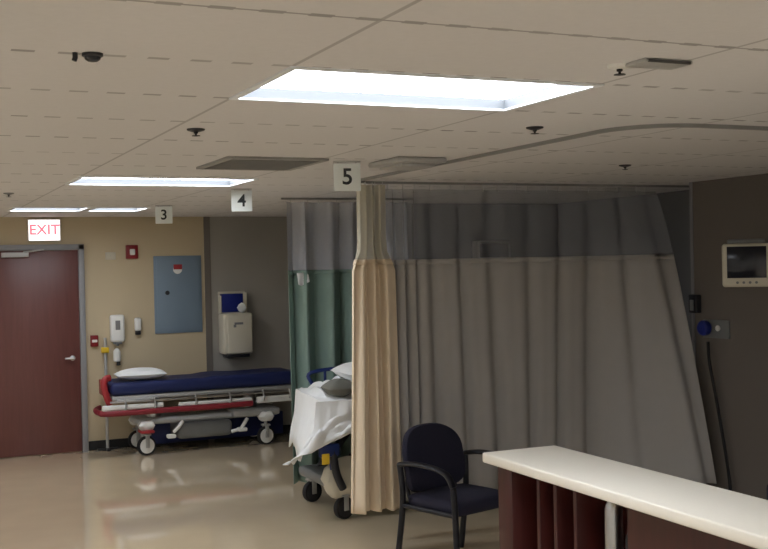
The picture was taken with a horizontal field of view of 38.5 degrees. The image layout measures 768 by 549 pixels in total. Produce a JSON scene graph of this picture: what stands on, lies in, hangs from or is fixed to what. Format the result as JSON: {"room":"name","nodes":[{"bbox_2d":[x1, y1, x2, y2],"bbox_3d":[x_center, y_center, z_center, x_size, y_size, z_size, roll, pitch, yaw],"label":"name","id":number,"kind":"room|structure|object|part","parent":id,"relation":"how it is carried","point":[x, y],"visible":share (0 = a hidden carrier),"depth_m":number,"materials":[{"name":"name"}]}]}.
{"room":"hospital interior","nodes":[
{"label":"hospital interior","id":0,"kind":"room"},
{"bbox_2d":[0,217,291,457],"bbox_3d":[-3.500,0.641,11.648,9.420,2.495,0.120,-1,1,-24],"label":"wall","id":1,"kind":"structure","parent":0,"point":[120,286],"depth_m":12.08,"materials":[{"name":"beige paint"}]},
{"bbox_2d":[27,219,60,240],"bbox_3d":[-3.565,-0.464,11.522,0.330,0.230,0.056,-1,1,-24],"label":"exit sign","id":2,"kind":"object","parent":1,"relation":"attached to","point":[37,229],"visible":1,"depth_m":11.50,"materials":[{"name":"white plastic"}]},
{"bbox_2d":[0,244,88,457],"bbox_3d":[-3.620,0.791,11.436,1.030,2.205,0.168,-1,1,-24],"label":"door","id":3,"kind":"structure","parent":1,"relation":"in","point":[44,399],"depth_m":11.51,"materials":[{"name":"red paint"}]},
{"bbox_3d":[-3.310,0.885,11.595,0.113,0.055,0.061,-1,1,-24],"label":"handle","id":4,"kind":"part","parent":3,"relation":"part of","materials":[{"name":"metal"}]},
{"bbox_2d":[90,335,97,346],"bbox_3d":[-3.093,0.709,11.734,0.080,0.120,0.056,-1,1,-24],"label":"station","id":5,"kind":"object","parent":1,"relation":"attached to","point":[93,338],"visible":1,"depth_m":11.72,"materials":[{"name":"red plastic"}]},
{"bbox_2d":[105,252,115,259],"bbox_3d":[-2.944,-0.200,11.827,0.110,0.080,0.010,-1,1,-24],"label":"wall plate","id":6,"kind":"object","parent":1,"relation":"attached to","point":[108,255],"visible":1,"depth_m":11.82,"materials":[{"name":"beige plastic"}]},
{"bbox_2d":[109,315,124,345],"bbox_3d":[-2.869,0.601,11.814,0.150,0.335,0.093,-1,1,-24],"label":"soap dispenser","id":7,"kind":"object","parent":1,"relation":"attached to","point":[117,329],"visible":1,"depth_m":11.77,"materials":[{"name":"white plastic"}]},
{"bbox_2d":[113,348,120,365],"bbox_3d":[-2.872,0.886,11.814,0.076,0.185,0.088,-1,1,-24],"label":"soap dispenser","id":8,"kind":"object","parent":1,"relation":"attached to","point":[116,353],"visible":1,"depth_m":11.78,"materials":[{"name":"white plastic"}]},
{"bbox_2d":[125,245,137,258],"bbox_3d":[-2.727,-0.245,11.891,0.130,0.150,0.070,-1,1,-24],"label":"fire alarm","id":9,"kind":"object","parent":1,"relation":"attached to","point":[131,251],"visible":1,"depth_m":11.87,"materials":[{"name":"red plastic"}]},
{"bbox_2d":[134,318,140,334],"bbox_3d":[-2.671,0.561,11.921,0.070,0.185,0.060,-1,1,-24],"label":"air freshener","id":10,"kind":"object","parent":1,"relation":"attached to","point":[137,321],"visible":1,"depth_m":11.89,"materials":[{"name":"white plastic"}]},
{"bbox_2d":[89,438,206,450],"bbox_3d":[-2.556,1.816,11.998,1.305,0.100,0.012,-1,1,-24],"label":"baseboard","id":11,"kind":"structure","parent":1,"relation":"attached to","point":[120,443],"depth_m":11.83,"materials":[{"name":"black plastic"}]},
{"bbox_2d":[153,255,202,333],"bbox_3d":[-2.266,0.218,12.112,0.530,0.850,0.044,-1,1,-24],"label":"electrical panel","id":12,"kind":"object","parent":1,"relation":"attached to","point":[177,279],"visible":1,"depth_m":12.10,"materials":[{"name":"metal"}]},
{"bbox_2d":[203,217,214,439],"bbox_3d":[-1.975,0.603,12.315,0.070,2.495,0.112,-1,1,-24],"label":"trim","id":13,"kind":"structure","parent":1,"relation":"attached to","point":[206,220],"depth_m":12.26,"materials":[{"name":"grey paint"}]},
{"bbox_2d":[218,291,246,313],"bbox_3d":[-1.701,0.314,12.335,0.310,0.250,0.100,-1,1,-24],"label":"holder","id":14,"kind":"object","parent":1,"relation":"attached to","point":[225,292],"visible":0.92,"depth_m":12.34,"materials":[{"name":"beige plastic"}]},
{"bbox_2d":[220,293,242,311],"bbox_3d":[-1.710,0.317,12.325,0.245,0.205,0.081,-1,1,-24],"label":"glove box","id":15,"kind":"object","parent":14,"relation":"in","point":[230,302],"visible":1,"depth_m":12.28,"materials":[{"name":"blue cardboard"}]},
{"bbox_2d":[218,312,252,357],"bbox_3d":[-1.654,0.674,12.274,0.340,0.490,0.248,-1,1,-24],"label":"paper towel dispenser","id":16,"kind":"object","parent":1,"relation":"attached to","point":[235,329],"visible":1,"depth_m":12.17,"materials":[{"name":"beige plastic"}]},
{"bbox_2d":[237,303,245,312],"bbox_3d":[-1.594,0.372,12.308,0.100,0.121,0.050,-1,1,-24],"label":"tissue","id":17,"kind":"object","parent":16,"relation":"on","point":[241,307],"visible":1,"depth_m":12.29,"materials":[{"name":"white paper"}]},
{"bbox_2d":[215,424,290,439],"bbox_3d":[-0.579,1.766,12.886,2.890,0.100,0.012,-1,1,-24],"label":"baseboard","id":18,"kind":"structure","parent":1,"relation":"attached to","point":[286,428],"depth_m":12.63,"materials":[{"name":"black plastic"}]},
{"bbox_2d":[0,433,499,548],"bbox_3d":[-0.159,1.935,4.312,9.450,0.100,16.300,-1,1,-24],"label":"floor","id":19,"kind":"structure","parent":0,"point":[232,493],"depth_m":8.85,"materials":[{"name":"tile"}]},
{"bbox_2d":[97,338,117,450],"bbox_3d":[-2.968,1.277,11.744,0.176,1.200,0.176,-1,1,21],"label":"pole","id":20,"kind":"object","parent":19,"relation":"on","point":[105,349],"visible":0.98,"depth_m":11.73,"materials":[{"name":"metal"}]},
{"bbox_2d":[93,367,291,454],"bbox_3d":[-2.016,1.429,11.803,2.182,0.854,0.631,-1,1,-24],"label":"gurney","id":21,"kind":"object","parent":19,"relation":"on","point":[232,417],"visible":0.98,"depth_m":11.65,"materials":[{"name":"blue plastic"}]},
{"bbox_3d":[-2.827,1.184,11.199,0.067,0.319,0.123,-1,1,44],"label":"push handle","id":22,"kind":"part","parent":21,"relation":"part of","materials":[{"name":"red plastic"}]},
{"bbox_2d":[114,367,166,379],"bbox_3d":[-2.557,1.040,11.523,0.520,0.129,0.360,-1,1,-24],"label":"pillow","id":23,"kind":"object","parent":21,"relation":"on","point":[140,373],"visible":1,"depth_m":11.40,"materials":[{"name":"white fabric"}]},
{"bbox_3d":[-1.931,1.354,11.551,2.030,0.085,0.040,-1,1,-24],"label":"panel","id":24,"kind":"part","parent":21,"relation":"part of","materials":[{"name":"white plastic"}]},
{"bbox_3d":[-1.966,1.146,11.854,2.035,0.148,0.580,-1,1,-24],"label":"mattress","id":25,"kind":"part","parent":21,"relation":"part of","materials":[{"name":"blue plastic"}]},
{"bbox_3d":[-1.867,1.283,11.563,2.001,0.028,0.035,-1,1,-24],"label":"deck rail","id":26,"kind":"part","parent":21,"relation":"part of","materials":[{"name":"metal"}]},
{"bbox_3d":[-1.933,1.506,11.868,1.560,0.095,0.540,-1,1,-24],"label":"frame","id":27,"kind":"part","parent":21,"relation":"part of","materials":[{"name":"paint"}]},
{"bbox_2d":[299,366,351,518],"bbox_3d":[0.291,1.287,8.941,2.070,1.092,0.917,-1,1,-24],"label":"hospital bed","id":28,"kind":"object","parent":19,"relation":"on","point":[332,472],"visible":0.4,"depth_m":8.29,"materials":[{"name":"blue plastic"}]},
{"bbox_3d":[0.274,1.554,8.945,1.850,0.080,0.600,-1,1,-24],"label":"frame","id":29,"kind":"part","parent":28,"relation":"part of","materials":[{"name":"grey plastic"}]},
{"bbox_2d":[283,376,351,464],"bbox_3d":[-0.416,1.102,8.616,1.087,0.583,0.989,-1,1,-24],"label":"blanket","id":30,"kind":"object","parent":28,"relation":"on","point":[320,419],"visible":0.48,"depth_m":8.17,"materials":[{"name":"white fabric"}]},
{"bbox_2d":[320,378,351,396],"bbox_3d":[-0.338,0.853,8.277,0.240,0.142,0.220,-1,1,-24],"label":"pillow","id":31,"kind":"object","parent":30,"relation":"on","point":[338,387],"visible":0.91,"depth_m":8.19,"materials":[{"name":"grey fabric"}]},
{"bbox_2d":[331,362,351,380],"bbox_3d":[-0.138,0.764,8.706,0.450,0.167,0.550,-1,1,-24],"label":"pillow","id":32,"kind":"object","parent":30,"relation":"on","point":[344,370],"visible":0.13,"depth_m":8.62,"materials":[{"name":"white fabric"}]},
{"bbox_3d":[-0.360,0.943,9.127,0.600,0.379,0.043,-1,1,-24],"label":"rail","id":33,"kind":"part","parent":28,"relation":"part of","materials":[{"name":"blue plastic"}]},
{"bbox_3d":[-0.360,1.353,8.880,0.400,0.434,0.070,-1,1,-24],"label":"lift arm","id":34,"kind":"part","parent":28,"relation":"part of","materials":[{"name":"plastic"}]},
{"bbox_3d":[-0.342,1.459,8.196,0.136,0.318,0.072,-2,1,-31],"label":"support leg","id":35,"kind":"part","parent":28,"relation":"part of","materials":[{"name":"plastic"}]},
{"bbox_2d":[396,423,498,548],"bbox_3d":[0.465,1.415,7.035,0.653,0.871,0.621,-2,1,-41],"label":"chair","id":36,"kind":"object","parent":19,"relation":"on","point":[435,460],"visible":0.79,"depth_m":7.02,"materials":[{"name":"fabric"}]},
{"bbox_3d":[0.099,1.533,7.018,0.048,0.650,0.102,-2,1,-41],"label":"leg","id":37,"kind":"part","parent":36,"relation":"part of","materials":[{"name":"black metal"}]},
{"bbox_3d":[0.261,1.236,6.814,0.062,0.129,0.492,-2,1,-41],"label":"armrest","id":38,"kind":"part","parent":36,"relation":"part of","materials":[{"name":"black metal"}]},
{"bbox_3d":[0.301,1.194,7.197,0.520,0.425,0.166,-2,1,-41],"label":"backrest","id":39,"kind":"part","parent":36,"relation":"part of","materials":[{"name":"fabric"}]},
{"bbox_3d":[0.492,1.425,7.005,0.520,0.103,0.480,-2,1,-41],"label":"seat","id":40,"kind":"part","parent":36,"relation":"part of","materials":[{"name":"fabric"}]},
{"bbox_3d":[0.434,1.571,6.637,0.040,0.562,0.065,-2,1,-41],"label":"leg","id":41,"kind":"part","parent":36,"relation":"part of","materials":[{"name":"black metal"}]},
{"bbox_3d":[0.535,1.520,7.399,0.048,0.650,0.102,-2,1,-41],"label":"leg","id":42,"kind":"part","parent":36,"relation":"part of","materials":[{"name":"black metal"}]},
{"bbox_3d":[0.705,1.223,7.203,0.062,0.129,0.492,-2,1,-41],"label":"armrest","id":43,"kind":"part","parent":36,"relation":"part of","materials":[{"name":"black metal"}]},
{"bbox_2d":[498,467,755,548],"bbox_3d":[1.389,1.349,3.308,0.300,1.024,3.600,-1,1,-24],"label":"counter base","id":44,"kind":"object","parent":19,"relation":"on","point":[534,513],"depth_m":4.53,"materials":[{"name":"brown wood"}]},
{"bbox_3d":[0.677,1.350,4.896,0.300,1.024,0.120,-1,1,-24],"label":"panel","id":45,"kind":"part","parent":44,"relation":"part of","materials":[{"name":"brown wood"}]},
{"bbox_2d":[604,501,623,548],"bbox_3d":[0.894,1.005,4.270,0.072,0.316,0.072,-1,1,-24],"label":"post","id":46,"kind":"object","parent":44,"relation":"on","point":[613,513],"visible":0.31,"depth_m":4.24,"materials":[{"name":"grey metal"}]},
{"bbox_2d":[482,445,767,548],"bbox_3d":[1.373,0.814,3.307,0.385,0.045,3.710,-1,1,-24],"label":"countertop","id":47,"kind":"structure","parent":44,"relation":"on","point":[737,517],"depth_m":4.05,"materials":[{"name":"beige laminate"}]},
{"bbox_3d":[1.532,1.346,3.307,0.040,1.024,3.480,-1,1,-24],"label":"panel","id":48,"kind":"part","parent":44,"relation":"part of","materials":[{"name":"brown wood"}]},
{"bbox_3d":[1.565,1.309,2.883,0.245,0.944,2.680,-1,1,-24],"label":"panel","id":49,"kind":"part","parent":44,"relation":"part of","materials":[{"name":"brown wood"}]},
{"bbox_2d":[0,0,767,216],"bbox_3d":[-0.213,-0.624,4.289,9.150,0.030,16.000,-1,1,-24],"label":"ceiling","id":50,"kind":"structure","parent":0,"point":[166,68],"depth_m":3.84,"materials":[{"name":"tile"}]},
{"bbox_2d":[7,207,90,210],"bbox_3d":[-3.086,-0.632,10.097,0.685,0.074,0.590,-1,1,-24],"label":"ceiling light","id":51,"kind":"object","parent":50,"relation":"attached to","point":[13,208],"visible":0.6,"depth_m":10.29,"materials":[{"name":"white plastic"}]},
{"bbox_2d":[72,51,102,61],"bbox_3d":[-0.784,-0.573,2.904,0.082,0.024,0.056,-1,1,-24],"label":"security camera","id":52,"kind":"object","parent":50,"relation":"attached to","point":[90,56],"visible":1,"depth_m":2.89,"materials":[{"name":"plastic"}]},
{"bbox_2d":[86,207,148,210],"bbox_3d":[-2.513,-0.647,10.354,0.520,0.074,0.590,-1,1,-24],"label":"ceiling light","id":53,"kind":"object","parent":50,"relation":"attached to","point":[95,208],"visible":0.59,"depth_m":10.56,"materials":[{"name":"white plastic"}]},
{"bbox_2d":[65,176,258,186],"bbox_3d":[-1.460,-0.640,7.188,1.150,0.074,0.650,-1,1,-24],"label":"ceiling light","id":54,"kind":"object","parent":50,"relation":"attached to","point":[81,180],"visible":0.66,"depth_m":7.41,"materials":[{"name":"white plastic"}]},
{"bbox_2d":[155,205,172,223],"bbox_3d":[-1.978,-0.540,9.876,0.150,0.165,0.030,-1,1,-10],"label":"sign","id":55,"kind":"object","parent":50,"relation":"hanging from","point":[163,215],"visible":1,"depth_m":9.87,"materials":[{"name":"paint"}]},
{"bbox_2d":[187,128,204,136],"bbox_3d":[-0.775,-0.584,4.530,0.076,0.031,0.076,-1,1,-24],"label":"sprinkler","id":56,"kind":"object","parent":50,"relation":"attached to","point":[195,130],"visible":1,"depth_m":4.51,"materials":[{"name":"metal"}]},
{"bbox_2d":[231,189,251,211],"bbox_3d":[-1.040,-0.543,8.028,0.150,0.165,0.030,-1,1,-10],"label":"sign","id":57,"kind":"object","parent":50,"relation":"hanging from","point":[241,199],"visible":1,"depth_m":8.02,"materials":[{"name":"paint"}]},
{"bbox_2d":[196,156,328,170],"bbox_3d":[-0.680,-0.609,6.063,0.566,0.013,0.656,-1,1,-24],"label":"ceiling vent","id":58,"kind":"object","parent":50,"relation":"in","point":[228,162],"visible":1,"depth_m":5.98,"materials":[{"name":"grey metal"}]},
{"bbox_2d":[333,161,360,190],"bbox_3d":[-0.204,-0.543,6.069,0.150,0.165,0.030,-1,1,-10],"label":"sign","id":59,"kind":"object","parent":50,"relation":"hanging from","point":[346,174],"visible":1,"depth_m":6.06,"materials":[{"name":"paint"}]},
{"bbox_2d":[281,198,413,199],"bbox_3d":[-0.299,-0.646,9.402,1.220,0.016,0.022,-1,1,-24],"label":"track","id":60,"kind":"object","parent":50,"relation":"attached to","point":[281,198],"visible":0.79,"depth_m":9.33,"materials":[{"name":"grey metal"}]},
{"bbox_2d":[286,199,411,483],"bbox_3d":[-0.254,0.545,9.419,1.215,2.370,0.230,-1,1,-24],"label":"curtain","id":61,"kind":"object","parent":60,"relation":"hanging from","point":[321,236],"visible":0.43,"depth_m":9.29,"materials":[{"name":"fabric"}]},
{"bbox_3d":[-0.246,0.848,9.421,1.211,1.765,0.224,-1,1,-24],"label":"fabric panel","id":62,"kind":"part","parent":61,"relation":"part of","materials":[{"name":"green fabric"}]},
{"bbox_3d":[-0.276,-0.326,9.402,1.194,0.584,0.163,-1,1,-24],"label":"net panel","id":63,"kind":"part","parent":61,"relation":"part of","materials":[{"name":"grey fabric"}]},
{"bbox_2d":[368,156,446,170],"bbox_3d":[0.127,-0.610,6.085,0.300,0.045,0.400,-1,1,-24],"label":"ceiling vent","id":64,"kind":"object","parent":50,"relation":"in","point":[400,163],"visible":1,"depth_m":5.96,"materials":[{"name":"metal"}]},
{"bbox_3d":[0.127,-0.595,6.085,0.200,0.015,0.300,-1,1,-24],"label":"diffuser plate","id":65,"kind":"part","parent":64,"relation":"part of","materials":[{"name":"paint"}]},
{"bbox_2d":[229,66,603,111],"bbox_3d":[0.097,-0.641,3.658,1.100,0.074,0.645,-1,1,-24],"label":"ceiling light","id":66,"kind":"object","parent":50,"relation":"attached to","point":[293,84],"visible":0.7,"depth_m":3.81,"materials":[{"name":"white plastic"}]},
{"bbox_2d":[526,126,542,133],"bbox_3d":[0.646,-0.616,4.707,0.076,0.031,0.076,-1,1,-24],"label":"sprinkler","id":67,"kind":"object","parent":50,"relation":"attached to","point":[534,128],"visible":1,"depth_m":4.69,"materials":[{"name":"metal"}]},
{"bbox_2d":[361,123,767,187],"bbox_3d":[1.772,-0.665,6.654,2.991,0.016,3.232,-1,1,-24],"label":"track","id":68,"kind":"object","parent":50,"relation":"attached to","point":[669,125],"visible":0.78,"depth_m":5.60,"materials":[{"name":"grey metal"}]},
{"bbox_2d":[351,182,400,514],"bbox_3d":[-0.071,0.480,7.380,0.384,2.210,0.171,-1,1,-24],"label":"curtain","id":69,"kind":"object","parent":68,"relation":"hanging from","point":[375,435],"visible":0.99,"depth_m":7.39,"materials":[{"name":"fabric"}]},
{"bbox_3d":[-0.076,-0.347,7.417,0.268,0.514,0.088,-1,1,-24],"label":"net panel","id":70,"kind":"part","parent":69,"relation":"part of","materials":[{"name":"beige fabric"}]},
{"bbox_2d":[387,184,716,500],"bbox_3d":[1.190,0.450,7.838,2.361,2.210,0.681,-1,1,-24],"label":"curtain","id":71,"kind":"object","parent":68,"relation":"hanging from","point":[592,355],"visible":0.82,"depth_m":8.13,"materials":[{"name":"fabric"}]},
{"bbox_2d":[607,63,630,75],"bbox_3d":[0.697,-0.604,3.251,0.076,0.031,0.076,-1,1,-24],"label":"sprinkler","id":72,"kind":"object","parent":50,"relation":"attached to","point":[619,67],"visible":0.96,"depth_m":3.24,"materials":[{"name":"black metal"}]},
{"bbox_2d":[619,164,630,169],"bbox_3d":[1.467,-0.651,6.687,0.076,0.031,0.076,-1,1,-24],"label":"sprinkler","id":73,"kind":"object","parent":50,"relation":"attached to","point":[625,166],"visible":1,"depth_m":6.67,"materials":[{"name":"metal"}]},
{"bbox_2d":[625,58,692,69],"bbox_3d":[0.803,-0.615,3.209,0.170,0.012,0.102,-1,1,-24],"label":"ceiling vent","id":74,"kind":"object","parent":50,"relation":"attached to","point":[649,63],"visible":1,"depth_m":3.19,"materials":[{"name":"metal"}]},
{"bbox_2d":[411,203,557,258],"bbox_3d":[0.980,0.554,10.797,1.700,2.495,0.100,-1,1,-24],"label":"wall partition","id":75,"kind":"structure","parent":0,"point":[439,230],"depth_m":10.72,"materials":[{"name":"fabric"}]},
{"bbox_2d":[472,240,510,257],"bbox_3d":[1.050,-0.239,10.717,0.380,0.180,0.104,-1,1,-24],"label":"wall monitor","id":76,"kind":"object","parent":75,"relation":"attached to","point":[480,249],"visible":0.8,"depth_m":10.66,"materials":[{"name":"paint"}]},
{"bbox_2d":[557,190,691,340],"bbox_3d":[1.883,0.533,11.005,0.120,2.495,5.460,-1,1,-24],"label":"wall","id":77,"kind":"structure","parent":0,"point":[657,223],"depth_m":9.96,"materials":[{"name":"grey paint"}]},
{"bbox_2d":[693,173,767,499],"bbox_3d":[4.587,0.544,3.516,0.120,2.495,10.660,-1,1,-24],"label":"wall","id":78,"kind":"structure","parent":0,"point":[724,209],"depth_m":7.95,"materials":[{"name":"grey paint"}]},
{"bbox_2d":[689,182,695,362],"bbox_3d":[2.350,0.498,8.338,0.010,2.395,0.030,-1,1,-24],"label":"trim","id":79,"kind":"structure","parent":78,"relation":"attached to","point":[690,183],"depth_m":8.33,"materials":[{"name":"grey paint"}]},
{"bbox_2d":[689,294,700,312],"bbox_3d":[2.340,0.221,8.284,0.060,0.140,0.090,-1,1,-24],"label":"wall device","id":80,"kind":"object","parent":78,"relation":"attached to","point":[694,299],"visible":1,"depth_m":8.25,"materials":[{"name":"plastic"}]},
{"bbox_2d":[697,319,729,338],"bbox_3d":[2.419,0.403,8.089,0.085,0.135,0.280,-1,1,-24],"label":"suction regulator","id":81,"kind":"object","parent":78,"relation":"attached to","point":[720,329],"visible":1,"depth_m":8.10,"materials":[{"name":"grey plastic"}]},
{"bbox_2d":[706,342,731,490],"bbox_3d":[2.474,1.155,7.912,0.080,1.320,0.438,-1,1,-13],"label":"cable","id":82,"kind":"object","parent":78,"relation":"attached to","point":[707,343],"visible":0.71,"depth_m":8.03,"materials":[{"name":"rubber"}]},
{"bbox_2d":[722,238,767,286],"bbox_3d":[2.452,-0.079,7.453,0.310,0.320,0.345,-1,1,16],"label":"patient monitor","id":83,"kind":"object","parent":78,"relation":"attached to","point":[744,261],"visible":1,"depth_m":7.29,"materials":[{"name":"beige plastic"}]},
{"bbox_3d":[2.424,-0.223,7.362,0.240,0.030,0.110,-1,1,16],"label":"handle","id":84,"kind":"part","parent":83,"relation":"part of","materials":[{"name":"grey plastic"}]}
]}

